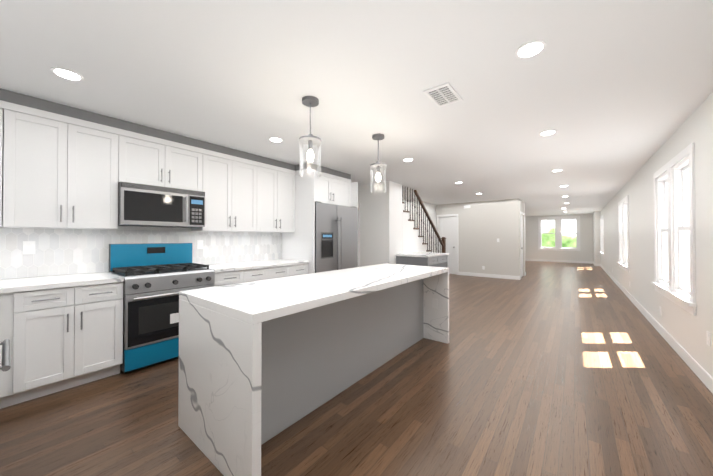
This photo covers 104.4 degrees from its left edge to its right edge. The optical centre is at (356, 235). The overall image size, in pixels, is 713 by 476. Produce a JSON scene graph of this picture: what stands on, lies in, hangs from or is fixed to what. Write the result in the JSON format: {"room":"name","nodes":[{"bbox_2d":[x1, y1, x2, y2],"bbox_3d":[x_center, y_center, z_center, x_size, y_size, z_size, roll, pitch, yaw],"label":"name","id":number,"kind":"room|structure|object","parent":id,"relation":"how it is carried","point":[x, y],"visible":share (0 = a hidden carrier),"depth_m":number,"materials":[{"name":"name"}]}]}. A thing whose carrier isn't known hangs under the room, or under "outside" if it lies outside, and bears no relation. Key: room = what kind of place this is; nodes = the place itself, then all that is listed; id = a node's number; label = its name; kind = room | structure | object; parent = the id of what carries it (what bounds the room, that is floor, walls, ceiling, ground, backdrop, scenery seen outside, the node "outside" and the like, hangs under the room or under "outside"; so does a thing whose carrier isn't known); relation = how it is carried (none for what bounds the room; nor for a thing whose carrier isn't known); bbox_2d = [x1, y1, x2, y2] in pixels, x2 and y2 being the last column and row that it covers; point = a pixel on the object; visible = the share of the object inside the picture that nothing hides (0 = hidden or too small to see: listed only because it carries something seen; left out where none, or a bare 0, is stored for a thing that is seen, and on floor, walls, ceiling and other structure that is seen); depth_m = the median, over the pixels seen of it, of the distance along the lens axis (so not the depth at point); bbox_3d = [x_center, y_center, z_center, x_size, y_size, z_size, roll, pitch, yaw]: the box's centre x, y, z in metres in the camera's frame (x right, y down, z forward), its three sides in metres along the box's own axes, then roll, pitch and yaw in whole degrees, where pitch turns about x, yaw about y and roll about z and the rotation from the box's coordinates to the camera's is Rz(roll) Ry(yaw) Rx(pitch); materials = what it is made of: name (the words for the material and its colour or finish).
{"room":"kitchen","nodes":[
{"label":"kitchen","id":0,"kind":"room"},
{"bbox_2d":[0,339,10,370],"bbox_3d":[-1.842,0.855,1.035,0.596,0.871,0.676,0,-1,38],"label":"handle","id":1,"kind":"object","parent":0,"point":[6,360],"visible":1,"depth_m":1.24,"materials":[{"name":"silver metal"}]},
{"bbox_2d":[0,88,350,178],"bbox_3d":[-1.821,-1.117,3.574,0.630,0.097,4.720,0,-1,38],"label":"wall","id":2,"kind":"structure","parent":0,"point":[32,102],"depth_m":2.90,"materials":[{"name":"grey paint"}]},
{"bbox_2d":[2,125,435,278],"bbox_3d":[2.208,0.122,9.264,0.120,2.480,18.920,0,-1,38],"label":"wall","id":3,"kind":"structure","parent":0,"point":[430,209],"depth_m":8.75,"materials":[{"name":"white paint"}]},
{"bbox_2d":[0,100,19,227],"bbox_3d":[-3.064,-0.575,2.181,0.397,1.010,0.460,0,-1,38],"label":"upper cabinet","id":4,"kind":"object","parent":3,"relation":"attached to","point":[9,112],"depth_m":2.24,"materials":[{"name":"white wood"}]},
{"bbox_2d":[23,241,34,253],"bbox_3d":[-3.014,0.113,2.544,0.008,0.120,0.075,0,-1,38],"label":"electrical outlet plate","id":5,"kind":"object","parent":3,"relation":"attached to","point":[28,247],"depth_m":2.54,"materials":[{"name":"white plastic"}]},
{"bbox_2d":[16,105,79,228],"bbox_3d":[-2.865,-0.572,2.467,0.355,1.010,0.479,0,-1,38],"label":"upper cabinet","id":6,"kind":"object","parent":3,"relation":"attached to","point":[58,171],"depth_m":2.41,"materials":[{"name":"white wood"}]},
{"bbox_2d":[76,119,119,229],"bbox_3d":[-2.661,-0.570,2.725,0.355,1.010,0.416,0,-1,38],"label":"upper cabinet","id":7,"kind":"object","parent":3,"relation":"attached to","point":[99,143],"depth_m":2.67,"materials":[{"name":"white wood"}]},
{"bbox_2d":[0,228,281,279],"bbox_3d":[-2.399,0.168,3.315,0.030,0.455,3.630,0,-1,38],"label":"tile backsplash","id":8,"kind":"structure","parent":3,"relation":"attached to","point":[67,251],"depth_m":2.88,"materials":[{"name":"white tile"}]},
{"bbox_2d":[120,129,171,187],"bbox_3d":[-2.390,-0.803,3.070,0.355,0.538,0.460,0,-1,38],"label":"upper cabinet","id":9,"kind":"object","parent":3,"relation":"attached to","point":[144,159],"depth_m":2.95,"materials":[{"name":"white wood"}]},
{"bbox_2d":[118,182,204,227],"bbox_3d":[-2.231,-0.317,3.158,0.486,0.427,0.795,0,-1,38],"label":"microwave","id":10,"kind":"object","parent":9,"relation":"attached to","point":[142,205],"visible":1,"depth_m":2.98,"materials":[{"name":"silver metal"}]},
{"bbox_2d":[172,141,203,191],"bbox_3d":[-2.178,-0.800,3.338,0.355,0.538,0.460,0,-1,38],"label":"upper cabinet","id":11,"kind":"object","parent":3,"relation":"attached to","point":[187,160],"depth_m":3.28,"materials":[{"name":"white wood"}]},
{"bbox_2d":[197,240,202,248],"bbox_3d":[-2.095,0.124,3.704,0.008,0.120,0.075,0,-1,38],"label":"electrical outlet plate","id":12,"kind":"object","parent":3,"relation":"attached to","point":[199,242],"depth_m":3.70,"materials":[{"name":"white plastic"}]},
{"bbox_2d":[191,149,235,231],"bbox_3d":[-1.902,-0.561,3.684,0.355,1.010,0.429,0,-1,38],"label":"upper cabinet","id":13,"kind":"object","parent":3,"relation":"attached to","point":[219,168],"depth_m":3.58,"materials":[{"name":"white wood"}]},
{"bbox_2d":[236,157,263,231],"bbox_3d":[-1.691,-0.559,3.951,0.355,1.010,0.489,0,-1,38],"label":"upper cabinet","id":14,"kind":"object","parent":3,"relation":"attached to","point":[249,173],"depth_m":3.90,"materials":[{"name":"white wood"}]},
{"bbox_2d":[260,164,283,231],"bbox_3d":[-1.468,-0.557,4.234,0.355,1.010,0.468,0,-1,38],"label":"upper cabinet","id":15,"kind":"object","parent":3,"relation":"attached to","point":[273,175],"depth_m":4.19,"materials":[{"name":"white wood"}]},
{"bbox_2d":[280,168,295,231],"bbox_3d":[-1.269,-0.554,4.484,0.355,1.010,0.409,0,-1,38],"label":"upper cabinet","id":16,"kind":"object","parent":3,"relation":"attached to","point":[287,202],"depth_m":4.43,"materials":[{"name":"white wood"}]},
{"bbox_2d":[296,168,335,203],"bbox_3d":[-0.836,-0.797,4.808,0.635,0.520,0.587,0,-1,38],"label":"upper cabinet","id":17,"kind":"object","parent":3,"relation":"attached to","point":[325,185],"depth_m":4.68,"materials":[{"name":"white wood"}]},
{"bbox_2d":[335,176,350,206],"bbox_3d":[-0.545,-0.793,5.176,0.635,0.520,0.587,0,-1,38],"label":"upper cabinet","id":18,"kind":"object","parent":3,"relation":"attached to","point":[342,184],"depth_m":5.04,"materials":[{"name":"white wood"}]},
{"bbox_2d":[358,201,712,393],"bbox_3d":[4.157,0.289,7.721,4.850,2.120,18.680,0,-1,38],"label":"baseboard","id":19,"kind":"structure","parent":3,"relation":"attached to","point":[704,376],"depth_m":4.31,"materials":[{"name":"white wood"}]},
{"bbox_2d":[0,261,712,475],"bbox_3d":[4.157,1.399,7.711,5.090,0.100,18.920,0,-1,38],"label":"floor","id":20,"kind":"structure","parent":0,"point":[541,368],"depth_m":2.05,"materials":[{"name":"brown wood"}]},
{"bbox_2d":[0,291,27,408],"bbox_3d":[-3.008,0.861,1.986,0.702,0.876,0.791,0,-1,38],"label":"base cabinet","id":21,"kind":"object","parent":20,"relation":"on","point":[14,305],"depth_m":2.07,"materials":[{"name":"white wood"}]},
{"bbox_2d":[0,279,6,293],"bbox_3d":[-2.453,0.399,1.484,2.212,0.039,0.690,0,-1,38],"label":"countertop","id":22,"kind":"structure","parent":21,"relation":"on","point":[3,282],"depth_m":2.08,"materials":[{"name":"white stone"}]},
{"bbox_2d":[7,272,123,292],"bbox_3d":[-2.624,0.408,2.495,0.689,0.039,0.684,0,-1,38],"label":"countertop","id":23,"kind":"structure","parent":21,"relation":"on","point":[32,283],"depth_m":2.37,"materials":[{"name":"white stone"}]},
{"bbox_2d":[28,285,87,399],"bbox_3d":[-2.694,0.865,2.408,0.650,0.876,0.380,0,-1,38],"label":"base cabinet","id":24,"kind":"object","parent":20,"relation":"on","point":[61,339],"depth_m":2.24,"materials":[{"name":"white wood"}]},
{"bbox_2d":[88,282,122,382],"bbox_3d":[-2.533,0.867,2.612,0.650,0.876,0.380,0,-1,38],"label":"base cabinet","id":25,"kind":"object","parent":20,"relation":"on","point":[105,301],"depth_m":2.47,"materials":[{"name":"white wood"}]},
{"bbox_2d":[109,243,214,372],"bbox_3d":[-2.122,0.701,3.052,0.753,1.215,0.806,0,-1,38],"label":"range","id":26,"kind":"object","parent":20,"relation":"on","point":[158,277],"visible":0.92,"depth_m":2.80,"materials":[{"name":"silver metal"}]},
{"bbox_2d":[214,270,247,286],"bbox_3d":[-1.777,0.875,3.567,0.650,0.876,0.420,0,-1,38],"label":"base cabinet","id":27,"kind":"object","parent":20,"relation":"on","point":[240,276],"depth_m":3.37,"materials":[{"name":"white wood"}]},
{"bbox_2d":[248,267,271,281],"bbox_3d":[-1.573,0.877,3.826,0.650,0.876,0.480,0,-1,38],"label":"base cabinet","id":28,"kind":"object","parent":20,"relation":"on","point":[261,273],"depth_m":3.67,"materials":[{"name":"white wood"}]},
{"bbox_2d":[203,259,308,272],"bbox_3d":[-1.460,0.421,3.968,0.686,0.039,1.438,0,-1,38],"label":"countertop","id":29,"kind":"structure","parent":28,"relation":"on","point":[223,267],"depth_m":3.78,"materials":[{"name":"white stone"}]},
{"bbox_2d":[272,265,295,278],"bbox_3d":[-1.350,0.880,4.107,0.650,0.876,0.478,0,-1,38],"label":"base cabinet","id":30,"kind":"object","parent":20,"relation":"on","point":[282,271],"depth_m":3.98,"materials":[{"name":"white wood"}]},
{"bbox_2d":[296,264,307,274],"bbox_3d":[-1.146,0.882,4.365,0.650,0.876,0.418,0,-1,38],"label":"base cabinet","id":31,"kind":"object","parent":20,"relation":"on","point":[301,269],"depth_m":4.24,"materials":[{"name":"white wood"}]},
{"bbox_2d":[178,263,448,475],"bbox_3d":[-0.046,0.847,2.639,0.932,0.915,2.632,0,-1,38],"label":"kitchen island","id":32,"kind":"object","parent":20,"relation":"on","point":[261,362],"visible":1,"depth_m":1.85,"materials":[{"name":"stone"}]},
{"bbox_2d":[282,171,357,273],"bbox_3d":[-0.628,0.166,4.934,0.795,2.317,1.098,0,-1,38],"label":"enclosure","id":33,"kind":"object","parent":20,"relation":"on","point":[298,243],"visible":0.19,"depth_m":4.42,"materials":[{"name":"white"}]},
{"bbox_2d":[315,201,357,272],"bbox_3d":[-0.584,0.401,4.896,0.878,1.847,1.042,0,-1,38],"label":"refrigerator","id":34,"kind":"object","parent":20,"relation":"on","point":[336,237],"visible":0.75,"depth_m":4.58,"materials":[{"name":"silver metal"}]},
{"bbox_2d":[402,202,431,253],"bbox_3d":[1.487,0.302,7.511,0.917,2.090,2.572,0,-1,38],"label":"staircase","id":35,"kind":"structure","parent":20,"relation":"on","point":[412,241],"depth_m":6.51,"materials":[{"name":"white paint"}]},
{"bbox_2d":[402,186,445,252],"bbox_3d":[1.856,0.108,7.344,0.116,2.476,2.594,0,-1,38],"label":"stair railing","id":36,"kind":"object","parent":35,"relation":"attached to","point":[443,242],"visible":0.77,"depth_m":7.31,"materials":[{"name":"brown wood"}]},
{"bbox_2d":[396,252,448,267],"bbox_3d":[1.504,0.873,6.199,0.764,0.926,1.160,0,-1,38],"label":"bar cabinet","id":37,"kind":"object","parent":20,"relation":"on","point":[432,259],"visible":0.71,"depth_m":5.86,"materials":[{"name":"grey wood"}]},
{"bbox_2d":[0,0,712,215],"bbox_3d":[4.157,-1.181,7.734,5.090,0.100,18.920,0,-1,38],"label":"ceiling","id":38,"kind":"structure","parent":0,"point":[615,94],"depth_m":2.09,"materials":[{"name":"white paint"}]},
{"bbox_2d":[50,67,83,80],"bbox_3d":[-2.106,-1.177,2.013,0.178,0.007,0.167,0,-1,38],"label":"recessed light","id":39,"kind":"object","parent":38,"relation":"in","point":[68,74],"depth_m":2.02,"materials":[{"name":"white plastic"}]},
{"bbox_2d":[269,137,282,141],"bbox_3d":[-0.981,-1.165,3.360,0.164,0.007,0.173,0,-1,38],"label":"recessed light","id":40,"kind":"object","parent":38,"relation":"in","point":[274,139],"depth_m":3.35,"materials":[{"name":"white plastic"}]},
{"bbox_2d":[299,96,321,176],"bbox_3d":[-0.400,-0.847,2.397,0.194,0.659,0.194,0,-1,38],"label":"pendant light","id":41,"kind":"object","parent":38,"relation":"hanging from","point":[310,139],"visible":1,"depth_m":2.39,"materials":[{"name":"clear glass"}]},
{"bbox_2d":[370,133,386,192],"bbox_3d":[0.256,-0.840,3.242,0.194,0.659,0.194,0,-1,38],"label":"pendant light","id":42,"kind":"object","parent":38,"relation":"hanging from","point":[378,165],"visible":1,"depth_m":3.24,"materials":[{"name":"clear glass"}]},
{"bbox_2d":[423,82,462,107],"bbox_3d":[0.730,-1.172,2.322,0.210,0.012,0.340,0,-1,38],"label":"ceiling vent","id":43,"kind":"object","parent":38,"relation":"in","point":[442,95],"visible":1,"depth_m":2.31,"materials":[{"name":"white metal"}]},
{"bbox_2d":[515,40,546,58],"bbox_3d":[1.101,-1.179,1.749,0.168,0.007,0.173,0,-1,38],"label":"recessed light","id":44,"kind":"object","parent":38,"relation":"in","point":[530,49],"depth_m":1.75,"materials":[{"name":"white plastic"}]},
{"bbox_2d":[539,130,556,135],"bbox_3d":[2.173,-1.167,3.137,0.160,0.007,0.175,0,-1,38],"label":"recessed light","id":45,"kind":"object","parent":38,"relation":"in","point":[549,132],"depth_m":3.13,"materials":[{"name":"white plastic"}]},
{"bbox_2d":[358,181,401,266],"bbox_3d":[0.508,0.097,6.293,0.900,2.480,0.550,0,-1,38],"label":"wall","id":46,"kind":"structure","parent":0,"point":[380,227],"depth_m":6.02,"materials":[{"name":"white paint"}]},
{"bbox_2d":[436,198,524,275],"bbox_3d":[4.331,0.127,9.739,2.620,2.480,1.300,0,-1,38],"label":"wall block","id":47,"kind":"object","parent":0,"point":[483,226],"visible":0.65,"depth_m":8.96,"materials":[{"name":"white paint"}]},
{"bbox_2d":[436,214,458,274],"bbox_3d":[3.223,0.315,9.796,0.780,2.105,0.122,0,-1,38],"label":"closet door","id":48,"kind":"structure","parent":47,"relation":"attached to","point":[447,226],"depth_m":9.76,"materials":[{"name":"white wood"}]},
{"bbox_2d":[520,211,524,276],"bbox_3d":[5.357,0.307,8.938,0.122,2.105,0.910,0,-1,38],"label":"bathroom door","id":49,"kind":"structure","parent":47,"relation":"attached to","point":[521,244],"depth_m":9.07,"materials":[{"name":"white wood"}]},
{"bbox_2d":[525,214,592,260],"bbox_3d":[9.989,0.174,15.094,4.850,2.480,0.120,0,-1,38],"label":"wall","id":50,"kind":"structure","parent":0,"point":[584,253],"depth_m":14.44,"materials":[{"name":"white paint"}]},
{"bbox_2d":[538,216,579,250],"bbox_3d":[10.636,-0.086,14.553,1.830,1.780,0.170,0,-1,38],"label":"window frames","id":51,"kind":"structure","parent":50,"relation":"in","point":[558,233],"depth_m":14.50,"materials":[{"name":"white wood"}]},
{"bbox_2d":[593,211,600,263],"bbox_3d":[11.343,0.156,13.052,0.188,2.480,1.398,0,-1,38],"label":"wall jog","id":52,"kind":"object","parent":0,"point":[596,236],"visible":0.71,"depth_m":12.53,"materials":[{"name":"white paint"}]},
{"bbox_2d":[600,92,712,376],"bbox_3d":[6.106,0.096,6.181,0.120,2.480,18.920,0,-1,38],"label":"wall","id":53,"kind":"structure","parent":0,"point":[684,329],"depth_m":3.15,"materials":[{"name":"white paint"}]},
{"bbox_2d":[600,215,603,254],"bbox_3d":[10.286,0.017,11.506,0.170,1.640,1.670,0,-1,38],"label":"window","id":54,"kind":"structure","parent":53,"relation":"in","point":[602,217],"depth_m":11.47,"materials":[{"name":"white"}]},
{"bbox_2d":[617,195,628,272],"bbox_3d":[6.285,-0.027,6.448,0.170,1.640,1.670,0,-1,38],"label":"window","id":55,"kind":"structure","parent":53,"relation":"in","point":[623,215],"depth_m":6.39,"materials":[{"name":"white wood"}]},
{"bbox_2d":[651,143,696,315],"bbox_3d":[3.741,-0.055,3.233,0.170,1.640,1.670,0,-1,38],"label":"window","id":56,"kind":"structure","parent":53,"relation":"in","point":[674,227],"depth_m":3.16,"materials":[{"name":"white"}]},
{"bbox_2d":[706,331,710,346],"bbox_3d":[3.009,0.882,2.363,0.008,0.115,0.070,0,-1,38],"label":"electrical outlet plate","id":57,"kind":"object","parent":53,"relation":"attached to","point":[708,333],"depth_m":2.35,"materials":[{"name":"white plastic"}]},
{"label":"outside","id":58,"kind":"structure","parent":0,"visible":0},
{"bbox_2d":[542,219,575,246],"bbox_3d":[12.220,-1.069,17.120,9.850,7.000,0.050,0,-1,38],"label":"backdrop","id":59,"kind":"structure","parent":58,"point":[564,243],"depth_m":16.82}
]}

